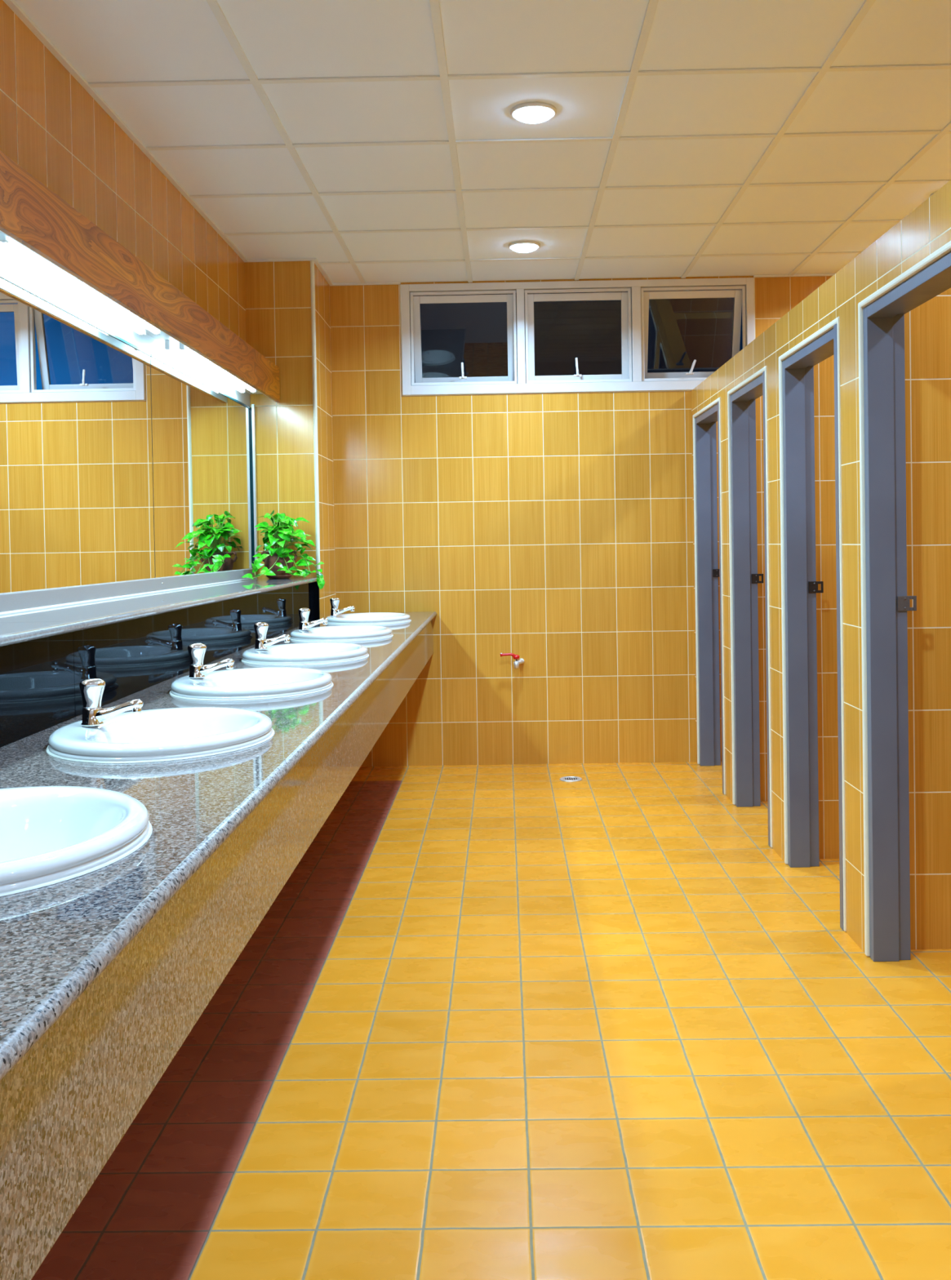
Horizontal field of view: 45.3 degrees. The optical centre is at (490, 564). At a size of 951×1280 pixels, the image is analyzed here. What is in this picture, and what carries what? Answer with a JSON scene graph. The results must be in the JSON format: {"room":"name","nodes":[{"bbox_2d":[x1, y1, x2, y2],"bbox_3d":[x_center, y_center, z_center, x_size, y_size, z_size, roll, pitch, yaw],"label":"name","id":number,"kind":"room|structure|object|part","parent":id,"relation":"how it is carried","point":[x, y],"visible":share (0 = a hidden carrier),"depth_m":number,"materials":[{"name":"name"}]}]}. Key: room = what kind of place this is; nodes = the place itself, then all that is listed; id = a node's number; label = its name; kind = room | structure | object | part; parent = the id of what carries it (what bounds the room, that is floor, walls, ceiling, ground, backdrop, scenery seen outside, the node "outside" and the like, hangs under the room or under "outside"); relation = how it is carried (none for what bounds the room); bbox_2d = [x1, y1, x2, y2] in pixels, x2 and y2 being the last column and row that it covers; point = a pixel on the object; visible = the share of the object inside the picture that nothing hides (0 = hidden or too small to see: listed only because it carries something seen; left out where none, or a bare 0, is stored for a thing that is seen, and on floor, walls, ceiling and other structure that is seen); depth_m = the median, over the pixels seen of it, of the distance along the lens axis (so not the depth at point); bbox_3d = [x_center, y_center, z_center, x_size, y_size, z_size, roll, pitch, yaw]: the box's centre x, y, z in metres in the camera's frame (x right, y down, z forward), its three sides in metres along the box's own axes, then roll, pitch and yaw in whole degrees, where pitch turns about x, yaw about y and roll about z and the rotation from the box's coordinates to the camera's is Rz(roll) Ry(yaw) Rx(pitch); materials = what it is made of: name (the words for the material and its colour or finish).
{"room":"public restroom","nodes":[
{"label":"public restroom","id":0,"kind":"room"},
{"bbox_2d":[0,0,246,342],"bbox_3d":[-1.339,-0.174,2.038,0.100,2.829,8.850,-1,1,1],"label":"wall","id":1,"kind":"structure","parent":0,"point":[51,126],"depth_m":3.78,"materials":[{"name":"tile"}]},
{"bbox_2d":[0,150,279,407],"bbox_3d":[-1.195,-0.438,3.095,0.169,1.043,5.577,-1,1,1],"label":"light pelmet","id":2,"kind":"object","parent":1,"relation":"attached to","point":[32,215],"depth_m":3.47,"materials":[{"name":"brown wood"}]},
{"bbox_2d":[0,272,155,593],"bbox_3d":[-1.268,-0.322,2.252,0.010,0.834,3.886,-1,1,1],"label":"wall mirror","id":3,"kind":"object","parent":2,"relation":"attached to","point":[77,491],"visible":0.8,"depth_m":3.39,"materials":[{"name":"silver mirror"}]},
{"bbox_3d":[-1.203,-0.814,3.384,0.080,0.036,1.254,-1,1,1],"label":"fluorescent light","id":4,"kind":"part","parent":2,"relation":"part of","materials":[{"name":"white plastic"}]},
{"bbox_2d":[150,354,258,577],"bbox_3d":[-1.226,-0.383,5.037,0.027,0.850,1.672,-1,1,1],"label":"wall mirror","id":5,"kind":"object","parent":2,"relation":"attached to","point":[204,438],"visible":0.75,"depth_m":4.85,"materials":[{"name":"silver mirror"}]},
{"bbox_3d":[-1.185,-0.844,4.924,0.080,0.036,1.254,-1,1,1],"label":"fluorescent light","id":6,"kind":"part","parent":2,"relation":"part of","materials":[{"name":"white plastic"}]},
{"bbox_3d":[-1.120,0.370,3.085,0.293,0.454,5.628,-1,1,1],"label":"trim","id":7,"kind":"structure","parent":1,"relation":"attached to","visible":0},
{"bbox_2d":[0,568,316,646],"bbox_3d":[-1.090,0.104,3.080,0.361,0.073,5.628,-1,1,1],"label":"shelf","id":8,"kind":"object","parent":7,"relation":"on","point":[32,615],"visible":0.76,"depth_m":3.33,"materials":[{"name":"grey stone"}]},
{"bbox_2d":[242,510,324,589],"bbox_3d":[-1.005,-0.075,5.625,0.340,0.408,0.503,-1,1,1],"label":"potted plant","id":9,"kind":"object","parent":8,"relation":"on","point":[279,561],"visible":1,"depth_m":5.68,"materials":[{"name":"green plant"}]},
{"bbox_3d":[-1.066,-0.004,5.749,0.147,0.129,0.145,-1,1,1],"label":"pot","id":10,"kind":"part","parent":9,"relation":"part of","materials":[{"name":"ceramic"}]},
{"bbox_3d":[-0.988,-0.045,5.743,0.034,0.061,0.016,-1,1,1],"label":"handle","id":11,"kind":"part","parent":9,"relation":"part of","materials":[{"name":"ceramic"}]},
{"bbox_2d":[244,261,336,618],"bbox_3d":[-1.063,-0.257,6.174,0.353,2.829,0.570,-1,1,1],"label":"wall","id":12,"kind":"structure","parent":0,"point":[278,324],"depth_m":5.88,"materials":[{"name":"tile"}]},
{"bbox_2d":[0,611,436,1279],"bbox_3d":[-0.648,0.446,3.366,0.619,0.236,6.198,-1,1,1],"label":"countertop","id":13,"kind":"structure","parent":12,"relation":"attached to","point":[106,972],"depth_m":1.36,"materials":[{"name":"grey stone"}]},
{"bbox_2d":[0,631,75,747],"bbox_3d":[-0.978,0.271,1.434,0.030,0.199,2.334,-1,1,1],"label":"panel","id":14,"kind":"object","parent":13,"relation":"on","point":[37,676],"visible":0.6,"depth_m":2.38,"materials":[{"name":"black stone"}]},
{"bbox_2d":[0,786,152,896],"bbox_3d":[-0.661,0.419,1.466,0.431,0.172,0.503,-1,1,1],"label":"washbasin","id":15,"kind":"object","parent":13,"relation":"in","point":[50,835],"visible":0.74,"depth_m":1.62,"materials":[{"name":"white ceramic"}]},
{"bbox_2d":[46,706,274,763],"bbox_3d":[-0.652,0.403,2.284,0.431,0.172,0.503,-1,1,1],"label":"washbasin","id":16,"kind":"object","parent":13,"relation":"in","point":[170,734],"visible":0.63,"depth_m":2.24,"materials":[{"name":"white ceramic"}]},
{"bbox_2d":[79,678,143,726],"bbox_3d":[-0.757,0.273,2.284,0.124,0.092,0.049,-1,1,1],"label":"tap","id":17,"kind":"object","parent":16,"relation":"on","point":[91,690],"visible":1,"depth_m":2.27,"materials":[{"name":"silver metal"}]},
{"bbox_3d":[-0.795,0.257,2.284,0.048,0.058,0.049,-1,1,1],"label":"knob","id":18,"kind":"part","parent":17,"relation":"part of","materials":[{"name":"silver metal"}]},
{"bbox_3d":[-0.746,0.293,2.283,0.101,0.046,0.033,-1,1,1],"label":"spout","id":19,"kind":"part","parent":17,"relation":"part of","materials":[{"name":"silver metal"}]},
{"bbox_2d":[73,582,319,716],"bbox_3d":[-0.932,0.216,4.248,0.057,0.199,3.292,-1,1,1],"label":"panel","id":20,"kind":"object","parent":13,"relation":"on","point":[131,656],"visible":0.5,"depth_m":3.37,"materials":[{"name":"black stone"}]},
{"bbox_2d":[169,666,333,700],"bbox_3d":[-0.642,0.388,3.091,0.431,0.172,0.503,-1,1,1],"label":"washbasin","id":21,"kind":"object","parent":13,"relation":"in","point":[272,682],"visible":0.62,"depth_m":3.00,"materials":[{"name":"white ceramic"}]},
{"bbox_2d":[187,643,234,678],"bbox_3d":[-0.756,0.258,3.091,0.124,0.092,0.049,-1,1,1],"label":"tap","id":22,"kind":"object","parent":21,"relation":"on","point":[197,651],"visible":1,"depth_m":3.08,"materials":[{"name":"silver metal"}]},
{"bbox_3d":[-0.793,0.241,3.091,0.048,0.058,0.049,-1,1,1],"label":"knob","id":23,"kind":"part","parent":22,"relation":"part of","materials":[{"name":"silver metal"}]},
{"bbox_3d":[-0.744,0.277,3.090,0.101,0.046,0.033,-1,1,1],"label":"spout","id":24,"kind":"part","parent":22,"relation":"part of","materials":[{"name":"silver metal"}]},
{"bbox_2d":[241,642,368,665],"bbox_3d":[-0.633,0.372,3.916,0.431,0.172,0.503,-1,1,1],"label":"washbasin","id":25,"kind":"object","parent":13,"relation":"in","point":[308,653],"visible":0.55,"depth_m":3.80,"materials":[{"name":"white ceramic"}]},
{"bbox_2d":[253,622,290,649],"bbox_3d":[-0.748,0.242,3.916,0.124,0.092,0.049,-1,1,1],"label":"tap","id":26,"kind":"object","parent":25,"relation":"on","point":[260,628],"visible":1,"depth_m":3.90,"materials":[{"name":"silver metal"}]},
{"bbox_3d":[-0.785,0.225,3.916,0.048,0.058,0.049,-1,1,1],"label":"knob","id":27,"kind":"part","parent":26,"relation":"part of","materials":[{"name":"silver metal"}]},
{"bbox_3d":[-0.736,0.262,3.915,0.101,0.046,0.033,-1,1,1],"label":"spout","id":28,"kind":"part","parent":26,"relation":"part of","materials":[{"name":"silver metal"}]},
{"bbox_2d":[289,625,393,641],"bbox_3d":[-0.623,0.355,4.780,0.431,0.172,0.503,-1,1,1],"label":"washbasin","id":29,"kind":"object","parent":13,"relation":"in","point":[340,633],"visible":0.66,"depth_m":4.64,"materials":[{"name":"white ceramic"}]},
{"bbox_2d":[297,608,328,630],"bbox_3d":[-0.742,0.225,4.780,0.124,0.092,0.049,-1,1,1],"label":"tap","id":30,"kind":"object","parent":29,"relation":"on","point":[304,613],"visible":1,"depth_m":4.77,"materials":[{"name":"silver metal"}]},
{"bbox_3d":[-0.779,0.209,4.781,0.048,0.058,0.049,-1,1,1],"label":"knob","id":31,"kind":"part","parent":30,"relation":"part of","materials":[{"name":"silver metal"}]},
{"bbox_3d":[-0.730,0.245,4.779,0.101,0.046,0.033,-1,1,1],"label":"spout","id":32,"kind":"part","parent":30,"relation":"part of","materials":[{"name":"silver metal"}]},
{"bbox_2d":[325,612,411,625],"bbox_3d":[-0.612,0.337,5.715,0.431,0.172,0.503,-1,1,1],"label":"washbasin","id":33,"kind":"object","parent":13,"relation":"in","point":[368,618],"visible":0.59,"depth_m":5.55,"materials":[{"name":"white ceramic"}]},
{"bbox_2d":[329,597,355,616],"bbox_3d":[-0.741,0.208,5.715,0.124,0.092,0.049,-1,1,1],"label":"tap","id":34,"kind":"object","parent":33,"relation":"on","point":[335,611],"visible":1,"depth_m":5.70,"materials":[{"name":"silver metal"}]},
{"bbox_3d":[-0.778,0.191,5.715,0.048,0.058,0.049,-1,1,1],"label":"knob","id":35,"kind":"part","parent":34,"relation":"part of","materials":[{"name":"silver metal"}]},
{"bbox_3d":[-0.729,0.227,5.714,0.101,0.046,0.033,-1,1,1],"label":"spout","id":36,"kind":"part","parent":34,"relation":"part of","materials":[{"name":"silver metal"}]},
{"bbox_2d":[310,260,320,573],"bbox_3d":[-0.903,-0.752,5.883,0.022,1.625,0.022,-1,1,1],"label":"trim","id":37,"kind":"structure","parent":12,"relation":"attached to","point":[312,262],"depth_m":5.87,"materials":[{"name":"beige plastic"}]},
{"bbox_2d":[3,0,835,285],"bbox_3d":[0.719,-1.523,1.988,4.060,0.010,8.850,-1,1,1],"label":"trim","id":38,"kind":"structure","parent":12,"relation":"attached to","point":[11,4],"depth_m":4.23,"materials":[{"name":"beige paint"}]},
{"bbox_2d":[13,0,950,283],"bbox_3d":[0.719,-1.551,1.997,4.260,0.043,9.070,-1,1,1],"label":"ceiling","id":39,"kind":"structure","parent":0,"point":[105,41],"depth_m":3.99,"materials":[{"name":"white"}]},
{"bbox_2d":[12,0,950,284],"bbox_3d":[0.719,-1.525,1.988,4.060,0.006,8.850,-1,1,1],"label":"ceiling grid","id":40,"kind":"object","parent":39,"relation":"attached to","point":[214,5],"depth_m":4.18,"materials":[{"name":"beige paint"}]},
{"bbox_2d":[508,240,540,253],"bbox_3d":[0.169,-1.573,5.658,0.158,0.033,0.158,-1,1,1],"label":"recessed light","id":41,"kind":"object","parent":39,"relation":"in","point":[522,246],"visible":1,"depth_m":5.62,"materials":[{"name":"white glass"}]},
{"bbox_2d":[510,102,556,123],"bbox_3d":[0.148,-1.539,3.903,0.158,0.033,0.158,-1,1,1],"label":"recessed light","id":42,"kind":"object","parent":39,"relation":"in","point":[528,112],"visible":1,"depth_m":3.86,"materials":[{"name":"white glass"}]},
{"bbox_2d":[31,761,950,1279],"bbox_3d":[0.765,1.206,2.040,4.260,0.001,9.050,-1,1,1],"label":"floor","id":43,"kind":"structure","parent":0,"point":[514,1021],"depth_m":2.73,"materials":[{"name":"yellow tile"}]},
{"bbox_2d":[559,776,582,782],"bbox_3d":[0.427,1.133,6.038,0.120,0.006,0.120,-1,1,1],"label":"floor drain","id":44,"kind":"object","parent":43,"relation":"on","point":[570,779],"visible":1,"depth_m":6.04,"materials":[{"name":"silver metal"}]},
{"bbox_2d":[329,275,831,766],"bbox_3d":[0.794,-0.294,6.497,4.260,2.829,0.120,-1,1,1],"label":"wall","id":45,"kind":"structure","parent":0,"point":[554,531],"depth_m":6.45,"materials":[{"name":"tile"}]},
{"bbox_2d":[500,653,524,668],"bbox_3d":[0.123,0.537,6.420,0.136,0.088,0.081,-1,1,1],"label":"valve","id":46,"kind":"object","parent":45,"relation":"attached to","point":[517,662],"visible":1,"depth_m":6.39,"materials":[{"name":"red metal"}]},
{"bbox_3d":[0.110,0.511,6.398,0.111,0.034,0.039,-1,1,1],"label":"lever","id":47,"kind":"part","parent":46,"relation":"part of","materials":[{"name":"red plastic"}]},
{"bbox_2d":[400,277,755,396],"bbox_3d":[0.493,-1.285,6.514,1.996,0.628,0.232,-1,1,1],"label":"window","id":48,"kind":"structure","parent":45,"relation":"in","point":[634,376],"depth_m":6.42,"materials":[{"name":"white paint"}]},
{"bbox_3d":[-0.154,-1.096,6.424,0.044,0.092,0.029,-1,1,1],"label":"handle","id":49,"kind":"part","parent":48,"relation":"part of","materials":[{"name":"white paint"}]},
{"bbox_3d":[-0.150,-1.289,6.532,0.579,0.502,0.030,-1,14,1],"label":"sash","id":50,"kind":"part","parent":48,"relation":"part of","materials":[{"name":"white paint"}]},
{"bbox_3d":[0.491,-1.114,6.416,0.044,0.106,0.029,-1,1,1],"label":"handle","id":51,"kind":"part","parent":48,"relation":"part of","materials":[{"name":"white paint"}]},
{"bbox_3d":[0.497,-1.290,6.483,0.580,0.502,0.030,-1,4,1],"label":"sash","id":52,"kind":"part","parent":48,"relation":"part of","materials":[{"name":"white paint"}]},
{"bbox_3d":[1.129,-1.113,6.409,0.059,0.083,0.029,-1,1,1],"label":"handle","id":53,"kind":"part","parent":48,"relation":"part of","materials":[{"name":"white paint"}]},
{"bbox_3d":[1.146,-1.317,6.535,0.569,0.502,0.030,-1,18,1],"label":"sash","id":54,"kind":"part","parent":48,"relation":"part of","materials":[{"name":"white paint"}]},
{"bbox_2d":[755,395,767,801],"bbox_3d":[2.025,0.070,5.484,1.585,2.098,0.100,-1,1,1],"label":"wall","id":55,"kind":"structure","parent":0,"point":[758,402],"depth_m":5.45,"materials":[{"name":"tile"}]},
{"bbox_2d":[691,179,950,952],"bbox_3d":[1.167,0.114,3.964,0.095,2.098,4.950,-1,1,1],"label":"wall","id":56,"kind":"structure","parent":0,"point":[926,228],"depth_m":3.58,"materials":[{"name":"tile"}]},
{"bbox_2d":[692,396,725,795],"bbox_3d":[1.213,0.146,5.982,0.149,1.955,0.785,-1,1,1],"label":"door frame","id":57,"kind":"structure","parent":56,"relation":"in","point":[707,572],"depth_m":6.32,"materials":[{"name":"grey plastic"}]},
{"bbox_3d":[1.161,0.140,6.366,0.036,1.955,0.020,-1,1,1],"label":"edge trim","id":58,"kind":"part","parent":57,"relation":"part of","materials":[{"name":"beige plastic"}]},
{"bbox_3d":[1.141,-0.820,5.961,0.036,0.020,0.753,-1,1,1],"label":"edge trim","id":59,"kind":"part","parent":57,"relation":"part of","materials":[{"name":"beige plastic"}]},
{"bbox_3d":[1.152,0.154,5.597,0.036,1.955,0.012,-1,1,1],"label":"edge trim","id":60,"kind":"part","parent":57,"relation":"part of","materials":[{"name":"beige plastic"}]},
{"bbox_2d":[727,365,772,848],"bbox_3d":[1.202,0.165,5.000,0.149,1.955,0.780,-1,1,1],"label":"door frame","id":61,"kind":"structure","parent":56,"relation":"in","point":[741,408],"depth_m":5.33,"materials":[{"name":"grey plastic"}]},
{"bbox_3d":[1.150,0.159,5.381,0.036,1.955,0.020,-1,1,1],"label":"edge trim","id":62,"kind":"part","parent":61,"relation":"part of","materials":[{"name":"beige plastic"}]},
{"bbox_3d":[1.129,-0.801,4.979,0.036,0.020,0.748,-1,1,1],"label":"edge trim","id":63,"kind":"part","parent":61,"relation":"part of","materials":[{"name":"beige plastic"}]},
{"bbox_3d":[1.141,0.173,4.617,0.036,1.955,0.012,-1,1,1],"label":"edge trim","id":64,"kind":"part","parent":61,"relation":"part of","materials":[{"name":"beige plastic"}]},
{"bbox_2d":[778,316,846,931],"bbox_3d":[1.190,0.184,4.000,0.149,1.955,0.780,-1,1,1],"label":"door frame","id":65,"kind":"structure","parent":56,"relation":"in","point":[799,584],"depth_m":4.33,"materials":[{"name":"grey plastic"}]},
{"bbox_3d":[1.138,0.178,4.381,0.036,1.955,0.020,-1,1,1],"label":"edge trim","id":66,"kind":"part","parent":65,"relation":"part of","materials":[{"name":"beige plastic"}]},
{"bbox_3d":[1.117,-0.782,3.979,0.036,0.020,0.748,-1,1,1],"label":"edge trim","id":67,"kind":"part","parent":65,"relation":"part of","materials":[{"name":"beige plastic"}]},
{"bbox_3d":[1.129,0.192,3.617,0.036,1.955,0.012,-1,1,1],"label":"edge trim","id":68,"kind":"part","parent":65,"relation":"part of","materials":[{"name":"beige plastic"}]},
{"bbox_2d":[857,240,950,961],"bbox_3d":[1.179,0.203,3.011,0.149,1.955,0.800,-1,1,1],"label":"door frame","id":69,"kind":"structure","parent":56,"relation":"in","point":[885,601],"depth_m":3.36,"materials":[{"name":"grey plastic"}]},
{"bbox_3d":[1.127,0.197,3.401,0.036,1.955,0.020,-1,1,1],"label":"edge trim","id":70,"kind":"part","parent":69,"relation":"part of","materials":[{"name":"beige plastic"}]},
{"bbox_3d":[1.106,-0.763,2.989,0.036,0.020,0.768,-1,1,1],"label":"edge trim","id":71,"kind":"part","parent":69,"relation":"part of","materials":[{"name":"beige plastic"}]},
{"bbox_2d":[813,355,839,858],"bbox_3d":[2.014,0.090,4.484,1.585,2.098,0.100,-1,1,1],"label":"wall","id":72,"kind":"structure","parent":0,"point":[824,371],"depth_m":4.44,"materials":[{"name":"tile"}]},
{"bbox_2d":[904,288,950,949],"bbox_3d":[2.002,0.109,3.489,1.585,2.098,0.100,-1,1,1],"label":"wall","id":73,"kind":"structure","parent":0,"point":[927,326],"depth_m":3.45,"materials":[{"name":"tile"}]}
]}

